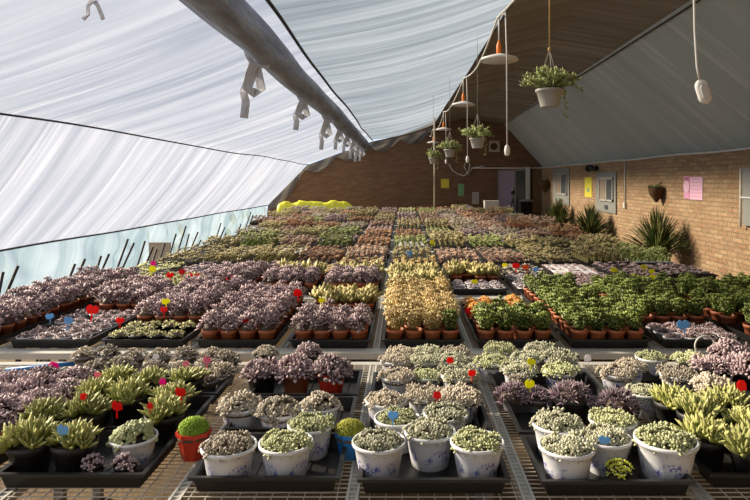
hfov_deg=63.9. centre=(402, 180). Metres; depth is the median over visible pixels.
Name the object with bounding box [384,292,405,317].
succulent
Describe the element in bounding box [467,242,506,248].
tray
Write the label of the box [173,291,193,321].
potted echeveria
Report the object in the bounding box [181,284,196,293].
potted echeveria
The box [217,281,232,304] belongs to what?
potted echeveria
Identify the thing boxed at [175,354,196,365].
pot
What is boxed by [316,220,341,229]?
seedling tray
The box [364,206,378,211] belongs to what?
seedling tray
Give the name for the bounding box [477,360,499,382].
pot
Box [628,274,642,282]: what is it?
jade plant
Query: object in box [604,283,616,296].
jade plant
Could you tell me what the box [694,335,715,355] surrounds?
ring
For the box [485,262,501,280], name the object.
potted aeonium
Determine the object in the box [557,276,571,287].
jade plant
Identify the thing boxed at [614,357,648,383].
potted succulent
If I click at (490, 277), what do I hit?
pot
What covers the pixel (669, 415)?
pot
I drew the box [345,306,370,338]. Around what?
potted echeveria
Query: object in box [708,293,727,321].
jade plant
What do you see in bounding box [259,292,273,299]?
potted echeveria
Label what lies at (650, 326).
potted stonecrop
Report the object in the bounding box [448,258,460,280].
potted aeonium
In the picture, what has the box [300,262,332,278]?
seedling tray
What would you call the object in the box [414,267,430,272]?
potted aeonium
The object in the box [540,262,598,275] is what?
seedling tray
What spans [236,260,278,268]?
seedling tray
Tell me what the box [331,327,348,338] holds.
pot
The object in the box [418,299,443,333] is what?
succulent
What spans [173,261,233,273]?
seedling tray
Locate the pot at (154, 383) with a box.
[145,380,167,403]
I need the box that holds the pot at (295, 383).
[283,374,309,392]
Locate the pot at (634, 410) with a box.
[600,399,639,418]
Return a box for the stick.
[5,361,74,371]
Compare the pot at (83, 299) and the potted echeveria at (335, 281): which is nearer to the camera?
the pot at (83, 299)
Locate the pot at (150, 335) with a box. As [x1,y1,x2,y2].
[147,332,164,338]
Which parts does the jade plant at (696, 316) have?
pot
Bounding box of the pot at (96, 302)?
[94,300,100,309]
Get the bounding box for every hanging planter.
[426,143,443,168]
[436,132,462,161]
[458,37,493,154]
[520,0,583,118]
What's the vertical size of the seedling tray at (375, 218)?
0.203 m
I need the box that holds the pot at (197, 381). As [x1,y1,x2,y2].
[169,376,203,392]
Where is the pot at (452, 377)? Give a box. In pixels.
[440,367,474,386]
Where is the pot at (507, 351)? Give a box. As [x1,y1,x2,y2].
[487,346,512,358]
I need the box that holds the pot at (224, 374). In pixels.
[212,371,235,386]
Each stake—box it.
[0,272,4,293]
[4,265,19,294]
[35,264,75,361]
[39,259,85,361]
[101,254,109,268]
[116,239,128,270]
[122,243,134,267]
[136,241,145,265]
[145,247,153,264]
[159,243,165,259]
[168,234,176,256]
[177,226,186,251]
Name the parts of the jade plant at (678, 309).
pot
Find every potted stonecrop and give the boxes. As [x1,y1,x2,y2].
[16,331,37,338]
[29,325,48,334]
[33,331,55,338]
[46,326,67,334]
[52,331,73,338]
[53,315,73,323]
[60,323,75,329]
[62,313,81,319]
[66,325,85,338]
[71,330,92,339]
[73,317,87,323]
[74,309,88,319]
[74,322,93,329]
[83,327,102,335]
[86,317,104,323]
[89,310,106,318]
[94,323,112,331]
[96,312,113,319]
[104,317,118,323]
[107,309,122,314]
[107,330,129,338]
[113,313,129,320]
[119,324,136,338]
[123,309,138,317]
[127,330,146,338]
[129,321,145,327]
[135,326,155,338]
[145,320,162,330]
[145,330,166,338]
[162,320,181,333]
[164,329,185,338]
[178,320,196,336]
[453,284,466,288]
[466,284,478,288]
[479,284,491,288]
[493,284,505,288]
[508,274,519,280]
[512,279,522,286]
[576,279,587,287]
[646,322,663,331]
[653,325,672,337]
[662,321,677,329]
[662,332,682,338]
[670,327,688,335]
[680,331,701,338]
[686,323,699,329]
[689,326,707,335]
[697,331,718,339]
[699,321,717,330]
[708,327,726,335]
[716,332,737,338]
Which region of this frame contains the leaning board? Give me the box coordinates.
[149,242,170,263]
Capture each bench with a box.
[0,298,749,499]
[0,362,749,499]
[58,269,749,361]
[148,252,593,273]
[247,221,420,227]
[316,240,514,251]
[322,232,488,239]
[363,225,451,231]
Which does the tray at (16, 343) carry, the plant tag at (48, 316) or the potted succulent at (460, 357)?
the plant tag at (48, 316)
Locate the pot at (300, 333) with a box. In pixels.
[294,328,311,338]
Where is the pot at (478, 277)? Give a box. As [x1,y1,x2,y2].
[475,274,485,280]
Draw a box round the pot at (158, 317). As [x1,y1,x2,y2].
[155,315,171,323]
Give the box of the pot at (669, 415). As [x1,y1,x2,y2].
[653,399,679,425]
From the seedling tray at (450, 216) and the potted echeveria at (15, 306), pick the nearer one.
the potted echeveria at (15, 306)
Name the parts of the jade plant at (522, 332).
pot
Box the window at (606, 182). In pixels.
[596,172,616,213]
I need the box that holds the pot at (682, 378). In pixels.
[659,368,692,391]
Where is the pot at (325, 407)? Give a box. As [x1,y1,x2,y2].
[299,402,339,425]
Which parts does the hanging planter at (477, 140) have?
pot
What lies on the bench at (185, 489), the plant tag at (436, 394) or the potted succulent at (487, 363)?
the potted succulent at (487, 363)
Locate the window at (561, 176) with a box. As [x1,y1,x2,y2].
[553,168,569,205]
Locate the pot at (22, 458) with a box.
[6,445,51,471]
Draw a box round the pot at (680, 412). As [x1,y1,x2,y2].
[676,408,723,427]
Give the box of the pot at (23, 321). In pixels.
[13,318,26,331]
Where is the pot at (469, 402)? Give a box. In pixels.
[442,398,475,423]
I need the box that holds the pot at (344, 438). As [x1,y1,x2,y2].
[335,431,356,460]
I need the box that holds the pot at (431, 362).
[411,356,437,370]
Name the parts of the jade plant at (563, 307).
pot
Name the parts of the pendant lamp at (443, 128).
lamp shade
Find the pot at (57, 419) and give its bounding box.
[53,417,64,422]
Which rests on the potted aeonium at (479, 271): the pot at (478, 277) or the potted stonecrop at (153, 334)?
the pot at (478, 277)
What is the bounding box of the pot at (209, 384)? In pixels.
[201,377,218,391]
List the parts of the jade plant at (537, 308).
pot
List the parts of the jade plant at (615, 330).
pot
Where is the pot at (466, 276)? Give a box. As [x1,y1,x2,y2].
[462,272,472,280]
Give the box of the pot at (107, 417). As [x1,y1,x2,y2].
[105,397,110,421]
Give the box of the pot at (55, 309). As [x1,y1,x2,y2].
[49,306,59,315]
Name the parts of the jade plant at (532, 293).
pot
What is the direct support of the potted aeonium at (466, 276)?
in the tray at (448, 277)
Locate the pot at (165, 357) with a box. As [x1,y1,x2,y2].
[148,353,170,366]
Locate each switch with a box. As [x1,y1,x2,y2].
[463,77,468,162]
[500,13,509,155]
[504,145,509,155]
[693,0,711,103]
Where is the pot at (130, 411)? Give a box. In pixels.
[109,395,146,425]
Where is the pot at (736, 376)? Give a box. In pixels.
[733,373,749,390]
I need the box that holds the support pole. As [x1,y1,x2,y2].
[434,118,434,207]
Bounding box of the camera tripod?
[510,188,517,213]
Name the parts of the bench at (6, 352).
leg, edge rail, edge rail, leg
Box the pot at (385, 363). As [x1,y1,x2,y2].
[380,360,408,369]
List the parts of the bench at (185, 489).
leg, edge rail, leg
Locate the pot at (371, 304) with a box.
[359,302,373,310]
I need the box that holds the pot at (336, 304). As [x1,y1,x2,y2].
[329,302,342,309]
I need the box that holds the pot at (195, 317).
[188,313,204,323]
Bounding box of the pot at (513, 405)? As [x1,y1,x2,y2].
[503,403,517,410]
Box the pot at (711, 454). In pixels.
[693,442,726,471]
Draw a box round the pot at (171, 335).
[166,332,183,338]
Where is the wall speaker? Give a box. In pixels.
[489,141,499,151]
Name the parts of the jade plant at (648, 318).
pot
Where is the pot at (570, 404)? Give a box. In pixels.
[554,390,590,424]
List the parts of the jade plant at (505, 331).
pot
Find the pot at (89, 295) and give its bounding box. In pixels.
[88,293,98,299]
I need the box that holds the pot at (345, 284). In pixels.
[341,282,352,286]
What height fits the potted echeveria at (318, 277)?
0.174 m
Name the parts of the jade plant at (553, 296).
pot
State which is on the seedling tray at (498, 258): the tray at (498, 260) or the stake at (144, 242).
the tray at (498, 260)
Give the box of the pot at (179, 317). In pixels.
[172,313,188,323]
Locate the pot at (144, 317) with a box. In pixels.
[137,313,154,322]
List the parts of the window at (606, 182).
pane, frame, pane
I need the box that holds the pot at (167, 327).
[162,323,178,333]
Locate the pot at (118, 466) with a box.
[113,460,136,471]
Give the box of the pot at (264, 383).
[246,374,276,392]
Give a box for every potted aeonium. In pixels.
[277,258,294,265]
[296,260,312,266]
[308,260,325,280]
[309,287,332,310]
[313,282,334,290]
[319,288,342,309]
[339,289,361,308]
[343,283,359,301]
[356,282,382,295]
[357,290,379,310]
[358,287,380,308]
[369,263,383,272]
[370,259,384,266]
[385,263,405,272]
[386,272,405,283]
[388,265,406,274]
[388,269,401,275]
[402,270,419,279]
[403,264,414,271]
[404,261,416,266]
[411,270,429,286]
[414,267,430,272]
[415,264,428,270]
[424,261,436,268]
[427,264,442,271]
[428,270,446,280]
[443,263,462,280]
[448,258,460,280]
[451,261,465,274]
[462,260,475,280]
[469,264,486,280]
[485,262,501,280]
[486,265,501,280]
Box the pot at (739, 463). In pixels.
[727,449,749,471]
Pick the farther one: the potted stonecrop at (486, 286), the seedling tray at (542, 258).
the seedling tray at (542, 258)
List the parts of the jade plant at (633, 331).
pot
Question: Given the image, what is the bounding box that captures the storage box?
[483,200,498,209]
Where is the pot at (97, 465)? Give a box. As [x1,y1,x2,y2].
[81,459,104,471]
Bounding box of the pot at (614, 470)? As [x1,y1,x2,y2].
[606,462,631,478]
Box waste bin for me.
[520,199,532,215]
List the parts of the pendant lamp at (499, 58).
lamp shade, cord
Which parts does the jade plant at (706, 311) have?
pot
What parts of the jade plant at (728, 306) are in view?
pot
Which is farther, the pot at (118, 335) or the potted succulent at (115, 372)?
the pot at (118, 335)
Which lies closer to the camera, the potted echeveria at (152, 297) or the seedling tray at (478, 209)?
the potted echeveria at (152, 297)
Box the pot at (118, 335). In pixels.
[109,332,126,338]
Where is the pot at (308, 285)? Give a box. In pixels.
[304,282,315,288]
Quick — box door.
[497,169,525,213]
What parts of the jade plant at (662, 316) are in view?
pot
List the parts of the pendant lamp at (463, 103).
lamp shade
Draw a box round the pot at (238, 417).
[220,409,255,431]
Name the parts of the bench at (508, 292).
edge rail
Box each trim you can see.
[0,113,307,164]
[0,205,267,251]
[265,0,372,140]
[433,4,512,125]
[503,0,700,124]
[526,167,529,198]
[532,170,541,219]
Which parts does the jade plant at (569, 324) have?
pot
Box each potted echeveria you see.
[0,294,15,303]
[0,303,20,336]
[5,298,22,317]
[6,286,30,304]
[6,300,31,331]
[7,286,22,298]
[16,296,35,312]
[19,284,32,296]
[20,297,42,323]
[23,289,42,309]
[24,286,42,300]
[30,280,42,293]
[31,280,52,304]
[33,296,52,322]
[40,291,63,315]
[43,276,57,284]
[43,281,59,292]
[46,287,67,301]
[52,286,75,310]
[59,280,74,294]
[63,275,77,291]
[63,286,83,309]
[69,282,91,306]
[71,266,89,276]
[74,275,91,291]
[81,276,99,299]
[83,265,94,276]
[86,274,102,286]
[88,285,107,309]
[89,270,102,275]
[89,277,109,289]
[97,289,116,310]
[99,274,114,283]
[99,280,117,297]
[100,268,116,284]
[106,284,126,309]
[111,266,129,283]
[112,287,134,310]
[116,278,131,290]
[118,268,136,279]
[121,286,140,309]
[126,275,137,282]
[127,289,149,310]
[129,266,139,276]
[129,273,145,282]
[132,281,144,297]
[133,299,158,322]
[135,287,155,306]
[141,295,161,321]
[145,278,163,295]
[149,297,174,323]
[152,273,167,285]
[153,291,166,307]
[155,280,169,293]
[158,295,179,322]
[160,278,175,289]
[162,287,174,294]
[165,292,179,303]
[168,294,190,323]
[172,281,190,292]
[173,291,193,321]
[179,274,196,285]
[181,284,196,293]
[184,293,201,304]
[186,295,208,323]
[188,283,200,291]
[192,294,212,318]
[193,289,210,304]
[195,276,211,287]
[195,309,222,338]
[196,285,213,306]
[201,269,215,277]
[202,279,218,297]
[203,286,224,309]
[205,273,214,280]
[207,304,226,338]
[210,284,227,306]
[214,272,229,286]
[215,270,230,288]
[215,312,241,338]
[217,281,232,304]
[219,266,231,279]
[219,292,241,319]
[221,307,245,338]
[222,291,240,308]
[227,267,243,282]
[227,278,243,292]
[228,301,248,319]
[229,290,247,306]
[230,275,247,290]
[233,311,260,338]
[236,293,255,318]
[240,269,255,285]
[240,284,256,293]
[241,291,258,305]
[241,307,264,338]
[243,267,259,282]
[246,260,256,266]
[247,266,261,284]
[247,280,260,287]
[247,298,265,313]
[249,289,263,299]
[250,289,264,296]
[251,307,279,338]
[253,265,265,280]
[254,282,269,295]
[255,260,269,279]
[258,297,270,310]
[259,261,269,278]
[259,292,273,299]
[260,304,281,338]
[262,269,278,284]
[262,290,277,308]
[263,296,287,334]
[266,268,279,281]
[268,285,282,299]
[270,295,291,323]
[271,262,281,274]
[274,280,288,291]
[274,294,294,323]
[275,285,286,292]
[276,269,292,285]
[278,291,297,320]
[281,264,295,278]
[284,285,299,310]
[287,281,306,307]
[287,285,303,310]
[288,268,304,284]
[288,306,315,338]
[292,263,307,286]
[294,306,319,338]
[301,270,317,288]
[302,301,318,335]
[306,265,321,286]
[306,269,320,286]
[309,308,335,338]
[317,298,335,335]
[324,268,341,286]
[327,266,342,284]
[328,262,343,280]
[328,304,351,338]
[328,309,351,338]
[334,303,352,335]
[339,272,355,286]
[341,267,354,283]
[343,265,354,279]
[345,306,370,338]
[349,307,371,327]
[350,303,374,334]
[351,269,367,288]
[353,268,367,281]
[354,264,367,275]
[363,268,381,285]
[366,264,382,281]
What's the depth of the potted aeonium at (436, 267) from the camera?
4.94 m
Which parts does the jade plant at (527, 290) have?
pot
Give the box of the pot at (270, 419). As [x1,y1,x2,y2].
[260,403,296,427]
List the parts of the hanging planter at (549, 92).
pot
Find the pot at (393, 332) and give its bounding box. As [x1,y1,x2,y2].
[386,327,404,338]
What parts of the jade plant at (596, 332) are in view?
pot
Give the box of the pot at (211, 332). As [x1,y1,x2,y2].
[201,327,219,338]
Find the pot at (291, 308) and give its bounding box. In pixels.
[289,307,293,320]
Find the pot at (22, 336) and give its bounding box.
[16,334,36,338]
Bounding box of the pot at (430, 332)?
[424,327,441,338]
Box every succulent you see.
[0,368,25,383]
[0,378,26,402]
[0,393,22,419]
[0,409,18,435]
[0,412,66,471]
[10,371,63,397]
[14,386,67,415]
[15,364,62,384]
[18,395,67,422]
[44,417,104,471]
[51,377,87,408]
[54,364,97,380]
[59,389,112,428]
[70,345,97,366]
[72,375,114,421]
[80,453,106,471]
[83,358,108,378]
[94,343,121,367]
[98,363,137,383]
[105,376,153,425]
[105,418,157,471]
[107,355,138,368]
[111,452,139,471]
[118,347,148,368]
[132,365,170,403]
[138,390,190,446]
[141,359,167,369]
[146,347,171,366]
[147,379,202,421]
[163,365,210,392]
[166,360,194,374]
[174,345,198,365]
[175,415,211,461]
[194,358,218,371]
[198,346,223,361]
[198,430,256,475]
[201,368,222,391]
[211,361,239,386]
[214,349,241,367]
[216,389,263,431]
[239,356,279,392]
[252,344,279,364]
[254,394,300,427]
[258,428,313,475]
[275,352,315,392]
[286,411,335,460]
[294,341,322,362]
[299,390,342,425]
[306,353,354,392]
[334,417,365,460]
[351,425,405,476]
[363,387,407,428]
[374,406,419,453]
[376,366,416,393]
[378,351,409,369]
[380,292,408,326]
[381,287,407,302]
[383,305,407,338]
[384,287,402,295]
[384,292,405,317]
[385,274,407,286]
[385,281,403,293]
[385,344,415,368]
[386,279,406,294]
[398,297,427,336]
[399,306,425,338]
[401,294,423,319]
[401,416,455,471]
[402,277,419,288]
[402,279,420,294]
[402,286,422,295]
[403,287,422,299]
[404,381,440,416]
[406,293,422,303]
[408,352,440,370]
[413,367,441,386]
[414,343,442,369]
[416,289,441,322]
[418,278,436,288]
[418,284,437,292]
[418,284,438,297]
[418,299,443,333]
[418,304,446,338]
[421,401,469,431]
[422,297,440,322]
[431,274,449,297]
[433,277,452,292]
[434,284,453,298]
[435,302,460,327]
[435,361,481,386]
[436,381,483,423]
[437,293,460,304]
[438,290,452,321]
[438,296,460,322]
[438,350,471,367]
[440,344,470,355]
[450,425,504,476]
[472,352,509,382]
[483,340,516,358]
[491,379,529,410]
[499,359,538,387]
[508,373,530,395]
[509,349,544,371]
[519,384,554,413]
[523,340,557,369]
[529,406,585,457]
[538,347,580,366]
[538,430,597,478]
[540,360,580,391]
[547,379,597,424]
[580,422,632,477]
[588,406,639,454]
[594,385,642,418]
[595,362,638,390]
[604,458,633,479]
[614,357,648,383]
[625,383,656,418]
[632,421,700,478]
[634,349,668,375]
[648,381,693,425]
[656,362,699,391]
[667,388,727,427]
[669,349,705,369]
[671,410,731,471]
[687,351,731,377]
[688,371,733,393]
[701,380,749,413]
[706,338,749,358]
[719,419,749,471]
[721,405,749,426]
[725,351,749,390]
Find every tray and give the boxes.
[0,325,34,344]
[0,430,177,487]
[0,453,8,464]
[7,325,118,347]
[26,312,67,329]
[46,312,139,329]
[59,301,93,315]
[66,395,215,429]
[101,325,203,347]
[117,261,187,275]
[135,369,237,403]
[156,247,210,265]
[156,256,210,265]
[162,265,187,275]
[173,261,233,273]
[177,243,229,254]
[187,432,346,490]
[194,325,288,347]
[198,246,256,264]
[198,255,256,264]
[201,235,242,247]
[223,396,356,431]
[226,244,269,256]
[234,226,268,236]
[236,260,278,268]
[238,227,280,248]
[250,214,275,224]
[251,370,362,396]
[252,242,301,264]
[254,234,291,244]
[257,219,285,229]
[266,219,289,227]
[267,244,311,258]
[268,210,289,217]
[269,228,299,238]
[278,216,299,222]
[279,225,301,232]
[279,282,322,294]
[280,233,317,247]
[283,207,301,214]
[283,312,297,331]
[286,216,313,228]
[288,325,373,347]
[291,205,309,210]
[291,213,311,217]
[293,235,322,244]
[297,224,328,238]
[299,244,345,264]
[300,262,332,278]
[302,216,324,222]
[303,211,319,214]
[304,245,346,255]
[310,206,326,211]
[311,212,329,217]
[314,301,378,311]
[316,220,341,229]
[318,231,354,249]
[321,208,338,213]
[324,213,347,222]
[328,207,343,210]
[330,225,360,236]
[331,234,359,243]
[340,221,366,230]
[340,256,384,273]
[341,209,356,215]
[345,205,360,210]
[345,244,387,264]
[349,215,370,222]
[353,243,389,258]
[355,208,375,218]
[357,233,391,247]
[357,446,510,492]
[363,236,389,241]
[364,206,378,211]
[364,228,392,237]
[365,400,492,431]
[367,225,392,231]
[370,220,393,228]
[371,312,376,324]
[371,372,477,392]
[374,214,394,222]
[377,213,395,218]
[379,209,395,213]
[382,207,397,210]
[382,325,464,347]
[391,244,431,264]
[393,255,439,271]
[394,233,427,247]
[394,246,430,254]
[395,227,421,236]
[397,211,415,217]
[397,218,421,228]
[398,232,428,242]
[399,207,415,214]
[399,215,417,222]
[418,207,435,214]
[419,210,437,218]
[420,215,440,224]
[424,217,448,228]
[425,227,449,231]
[426,228,453,238]
[429,233,454,244]
[431,230,466,247]
[432,244,466,247]
[433,246,469,258]
[436,247,480,266]
[436,255,480,266]
[437,208,454,215]
[440,214,457,218]
[442,261,486,271]
[445,215,466,222]
[446,275,500,281]
[449,216,475,230]
[449,282,508,294]
[451,204,466,210]
[454,226,479,231]
[456,207,474,214]
[457,225,487,236]
[458,301,491,311]
[461,235,494,244]
[462,211,482,216]
[463,312,473,324]
[467,233,506,248]
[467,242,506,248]
[469,214,491,222]
[469,325,557,347]
[473,246,515,256]
[475,207,493,213]
[478,219,505,228]
[480,248,531,264]
[480,255,531,264]
[483,210,503,217]
[488,225,521,237]
[488,372,604,407]
[493,214,516,223]
[494,206,514,213]
[497,232,529,241]
[498,263,543,279]
[502,275,512,286]
[503,233,544,250]
[504,213,525,216]
[504,243,544,250]
[504,398,641,434]
[505,217,533,228]
[509,282,523,294]
[513,241,560,253]
[516,214,541,221]
[519,292,534,304]
[520,435,695,494]
[521,227,553,237]
[522,247,578,267]
[522,255,578,267]
[528,215,557,229]
[534,235,561,241]
[538,236,580,247]
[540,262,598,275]
[548,222,583,236]
[548,320,560,331]
[554,325,651,347]
[556,247,593,258]
[563,232,602,240]
[569,240,628,266]
[570,256,628,266]
[576,233,621,248]
[592,260,656,274]
[592,265,614,274]
[599,242,638,253]
[615,241,673,265]
[617,371,693,394]
[624,259,673,265]
[639,312,707,327]
[639,325,745,347]
[640,262,718,278]
[640,402,749,427]
[694,449,749,487]
[702,312,743,330]
[723,325,749,343]
[728,375,749,401]
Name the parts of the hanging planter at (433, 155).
pot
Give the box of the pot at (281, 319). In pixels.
[278,318,283,334]
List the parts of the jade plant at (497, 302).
pot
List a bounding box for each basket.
[539,177,549,191]
[647,182,664,201]
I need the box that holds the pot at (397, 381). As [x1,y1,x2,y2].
[381,370,412,393]
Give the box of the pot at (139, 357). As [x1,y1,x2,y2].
[125,353,145,368]
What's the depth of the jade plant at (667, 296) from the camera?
3.59 m
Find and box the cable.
[430,0,515,136]
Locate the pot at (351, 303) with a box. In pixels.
[344,301,358,308]
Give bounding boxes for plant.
[440,308,460,338]
[471,302,483,335]
[474,301,495,337]
[475,308,496,338]
[489,294,507,336]
[493,303,516,338]
[510,299,529,338]
[511,307,536,338]
[521,274,534,297]
[526,276,539,299]
[527,277,538,299]
[529,300,550,338]
[532,279,548,301]
[532,311,553,338]
[536,271,547,278]
[536,285,546,305]
[538,286,553,309]
[541,275,553,285]
[543,198,572,228]
[545,292,553,319]
[547,279,561,286]
[548,287,569,322]
[551,273,561,279]
[551,296,570,323]
[552,284,564,290]
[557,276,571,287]
[557,303,576,333]
[562,271,576,283]
[562,306,581,338]
[563,279,577,288]
[564,290,577,299]
[567,296,578,303]
[568,202,612,234]
[568,287,580,296]
[569,312,589,338]
[571,299,583,309]
[575,287,595,301]
[576,299,595,310]
[582,307,597,338]
[583,283,595,291]
[586,307,609,338]
[588,285,602,302]
[588,297,605,307]
[590,275,601,288]
[593,278,602,298]
[597,279,611,299]
[601,293,622,310]
[602,307,617,338]
[603,274,615,280]
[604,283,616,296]
[606,311,627,338]
[608,285,620,297]
[611,273,625,284]
[612,301,626,311]
[615,271,630,279]
[615,283,633,301]
[616,303,632,338]
[619,278,630,287]
[621,207,691,255]
[623,289,639,303]
[623,304,645,338]
[625,279,641,292]
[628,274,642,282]
[628,294,648,307]
[636,295,655,323]
[639,282,650,295]
[640,287,652,294]
[641,277,655,285]
[645,285,663,295]
[647,295,660,322]
[649,280,662,287]
[653,270,668,284]
[653,297,672,323]
[657,282,668,293]
[662,277,676,287]
[662,290,680,323]
[663,286,681,295]
[670,297,688,323]
[675,273,685,294]
[676,276,695,305]
[684,271,696,277]
[686,274,697,290]
[686,297,706,323]
[688,288,707,306]
[695,277,712,285]
[698,280,718,293]
[700,293,715,317]
[705,276,716,281]
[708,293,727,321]
[712,279,723,289]
[714,288,729,295]
[716,291,737,323]
[719,277,736,296]
[721,273,735,281]
[727,285,744,294]
[727,294,745,323]
[733,278,745,286]
[735,272,748,288]
[735,293,748,321]
[736,289,749,293]
[739,302,749,334]
[741,275,749,291]
[742,293,749,321]
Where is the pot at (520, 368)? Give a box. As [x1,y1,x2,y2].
[502,364,534,387]
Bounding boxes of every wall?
[0,206,266,294]
[267,118,541,215]
[541,147,749,279]
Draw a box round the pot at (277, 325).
[274,323,279,338]
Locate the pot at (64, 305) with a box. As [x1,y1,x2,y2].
[58,301,70,310]
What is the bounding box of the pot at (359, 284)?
[354,282,365,288]
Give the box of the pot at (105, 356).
[96,353,118,367]
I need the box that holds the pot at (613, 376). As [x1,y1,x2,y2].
[599,367,631,390]
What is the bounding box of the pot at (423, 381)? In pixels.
[415,377,439,386]
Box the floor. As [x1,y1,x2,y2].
[0,260,749,499]
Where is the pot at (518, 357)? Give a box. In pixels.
[515,354,540,371]
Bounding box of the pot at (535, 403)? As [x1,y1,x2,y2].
[526,397,549,413]
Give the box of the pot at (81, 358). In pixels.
[72,352,93,366]
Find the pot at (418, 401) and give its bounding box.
[406,388,435,416]
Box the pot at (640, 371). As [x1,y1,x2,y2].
[632,368,644,383]
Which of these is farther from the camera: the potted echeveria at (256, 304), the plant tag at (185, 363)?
the potted echeveria at (256, 304)
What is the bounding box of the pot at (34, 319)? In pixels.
[24,315,38,323]
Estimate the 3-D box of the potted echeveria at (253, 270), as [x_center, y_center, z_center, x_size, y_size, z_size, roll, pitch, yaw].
[-1.198,0.768,4.721,0.146,0.196,0.152,0,0,30]
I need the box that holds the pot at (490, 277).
[487,274,497,280]
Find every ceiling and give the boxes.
[0,0,370,249]
[270,0,511,139]
[433,0,689,124]
[504,0,749,166]
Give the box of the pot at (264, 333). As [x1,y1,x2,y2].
[258,328,275,338]
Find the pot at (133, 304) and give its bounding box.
[131,302,140,310]
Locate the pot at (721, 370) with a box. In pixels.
[694,364,730,377]
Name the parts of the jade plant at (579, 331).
pot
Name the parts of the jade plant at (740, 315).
pot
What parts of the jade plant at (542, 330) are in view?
pot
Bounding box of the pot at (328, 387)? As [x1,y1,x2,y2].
[316,373,345,392]
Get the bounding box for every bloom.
[461,296,475,309]
[463,298,478,308]
[468,301,477,321]
[478,296,492,302]
[507,295,523,304]
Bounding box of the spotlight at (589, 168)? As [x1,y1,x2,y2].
[585,164,597,171]
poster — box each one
[441,179,448,187]
[458,184,463,195]
[472,192,478,203]
[585,177,591,196]
[683,176,702,199]
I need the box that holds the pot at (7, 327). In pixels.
[0,322,14,336]
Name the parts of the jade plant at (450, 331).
pot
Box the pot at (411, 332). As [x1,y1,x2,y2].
[405,327,422,338]
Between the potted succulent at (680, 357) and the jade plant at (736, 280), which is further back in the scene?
the jade plant at (736, 280)
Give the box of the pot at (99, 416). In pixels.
[65,410,107,428]
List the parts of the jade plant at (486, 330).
pot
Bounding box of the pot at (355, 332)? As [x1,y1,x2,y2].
[350,327,367,338]
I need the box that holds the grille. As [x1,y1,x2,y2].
[490,143,497,149]
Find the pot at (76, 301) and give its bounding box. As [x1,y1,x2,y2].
[69,298,79,309]
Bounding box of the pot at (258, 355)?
[255,352,276,364]
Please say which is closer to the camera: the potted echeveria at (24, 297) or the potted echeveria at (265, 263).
the potted echeveria at (24, 297)
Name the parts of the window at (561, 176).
pane, frame, pane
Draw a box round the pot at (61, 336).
[54,334,73,338]
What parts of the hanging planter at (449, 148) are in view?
pot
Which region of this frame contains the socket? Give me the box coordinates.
[496,40,501,52]
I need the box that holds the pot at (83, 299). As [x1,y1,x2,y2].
[78,296,88,306]
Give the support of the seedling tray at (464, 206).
on the bench
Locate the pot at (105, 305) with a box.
[100,301,115,310]
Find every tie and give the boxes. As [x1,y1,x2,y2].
[82,1,104,20]
[240,51,269,118]
[293,96,312,129]
[319,115,333,149]
[333,129,345,149]
[342,135,352,152]
[348,139,357,158]
[354,143,362,161]
[359,147,366,160]
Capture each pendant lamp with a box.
[436,112,451,130]
[451,78,474,106]
[479,17,518,64]
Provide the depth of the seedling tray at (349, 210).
14.94 m
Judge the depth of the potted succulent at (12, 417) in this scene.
1.91 m
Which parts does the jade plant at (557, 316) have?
pot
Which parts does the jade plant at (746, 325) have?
pot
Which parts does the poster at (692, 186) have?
panel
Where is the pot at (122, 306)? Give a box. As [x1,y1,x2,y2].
[116,302,131,310]
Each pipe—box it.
[179,0,371,150]
[472,147,749,168]
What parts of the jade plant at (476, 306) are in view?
pot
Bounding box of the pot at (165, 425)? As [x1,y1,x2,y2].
[144,412,184,446]
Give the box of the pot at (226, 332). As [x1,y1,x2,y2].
[220,327,238,338]
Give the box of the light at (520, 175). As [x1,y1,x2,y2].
[516,171,524,213]
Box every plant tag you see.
[45,313,53,323]
[48,362,58,367]
[57,424,68,442]
[64,316,72,329]
[80,393,87,401]
[86,304,98,321]
[112,401,122,417]
[116,317,123,327]
[147,402,152,413]
[148,266,155,275]
[153,354,158,362]
[159,378,165,387]
[160,306,167,316]
[161,298,169,306]
[166,272,173,277]
[175,387,185,403]
[183,361,188,366]
[203,356,210,367]
[293,289,301,300]
[319,297,325,306]
[388,411,398,425]
[433,391,440,401]
[447,357,452,364]
[465,308,471,318]
[468,369,475,381]
[512,263,519,272]
[525,380,534,392]
[527,358,535,369]
[585,354,590,365]
[599,435,609,445]
[611,267,617,274]
[641,264,647,272]
[677,320,689,334]
[737,380,746,391]
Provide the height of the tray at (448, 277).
0.048 m
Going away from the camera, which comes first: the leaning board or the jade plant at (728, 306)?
the jade plant at (728, 306)
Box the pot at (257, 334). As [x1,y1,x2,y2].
[255,324,260,338]
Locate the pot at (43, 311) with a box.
[37,309,50,322]
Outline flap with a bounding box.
[268,128,432,209]
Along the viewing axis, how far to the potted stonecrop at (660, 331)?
3.25 m
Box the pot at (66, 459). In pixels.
[49,434,99,471]
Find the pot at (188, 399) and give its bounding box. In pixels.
[153,397,190,421]
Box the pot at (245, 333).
[239,328,256,338]
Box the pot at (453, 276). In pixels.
[451,274,461,280]
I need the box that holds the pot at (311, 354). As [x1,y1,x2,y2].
[307,351,318,362]
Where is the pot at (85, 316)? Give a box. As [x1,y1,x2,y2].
[80,314,88,319]
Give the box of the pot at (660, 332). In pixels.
[653,329,671,337]
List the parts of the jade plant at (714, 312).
pot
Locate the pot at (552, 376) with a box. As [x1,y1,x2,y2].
[543,369,576,391]
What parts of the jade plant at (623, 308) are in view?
pot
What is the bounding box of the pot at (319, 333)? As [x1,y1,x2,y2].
[313,328,330,338]
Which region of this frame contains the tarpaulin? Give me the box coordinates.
[277,200,351,213]

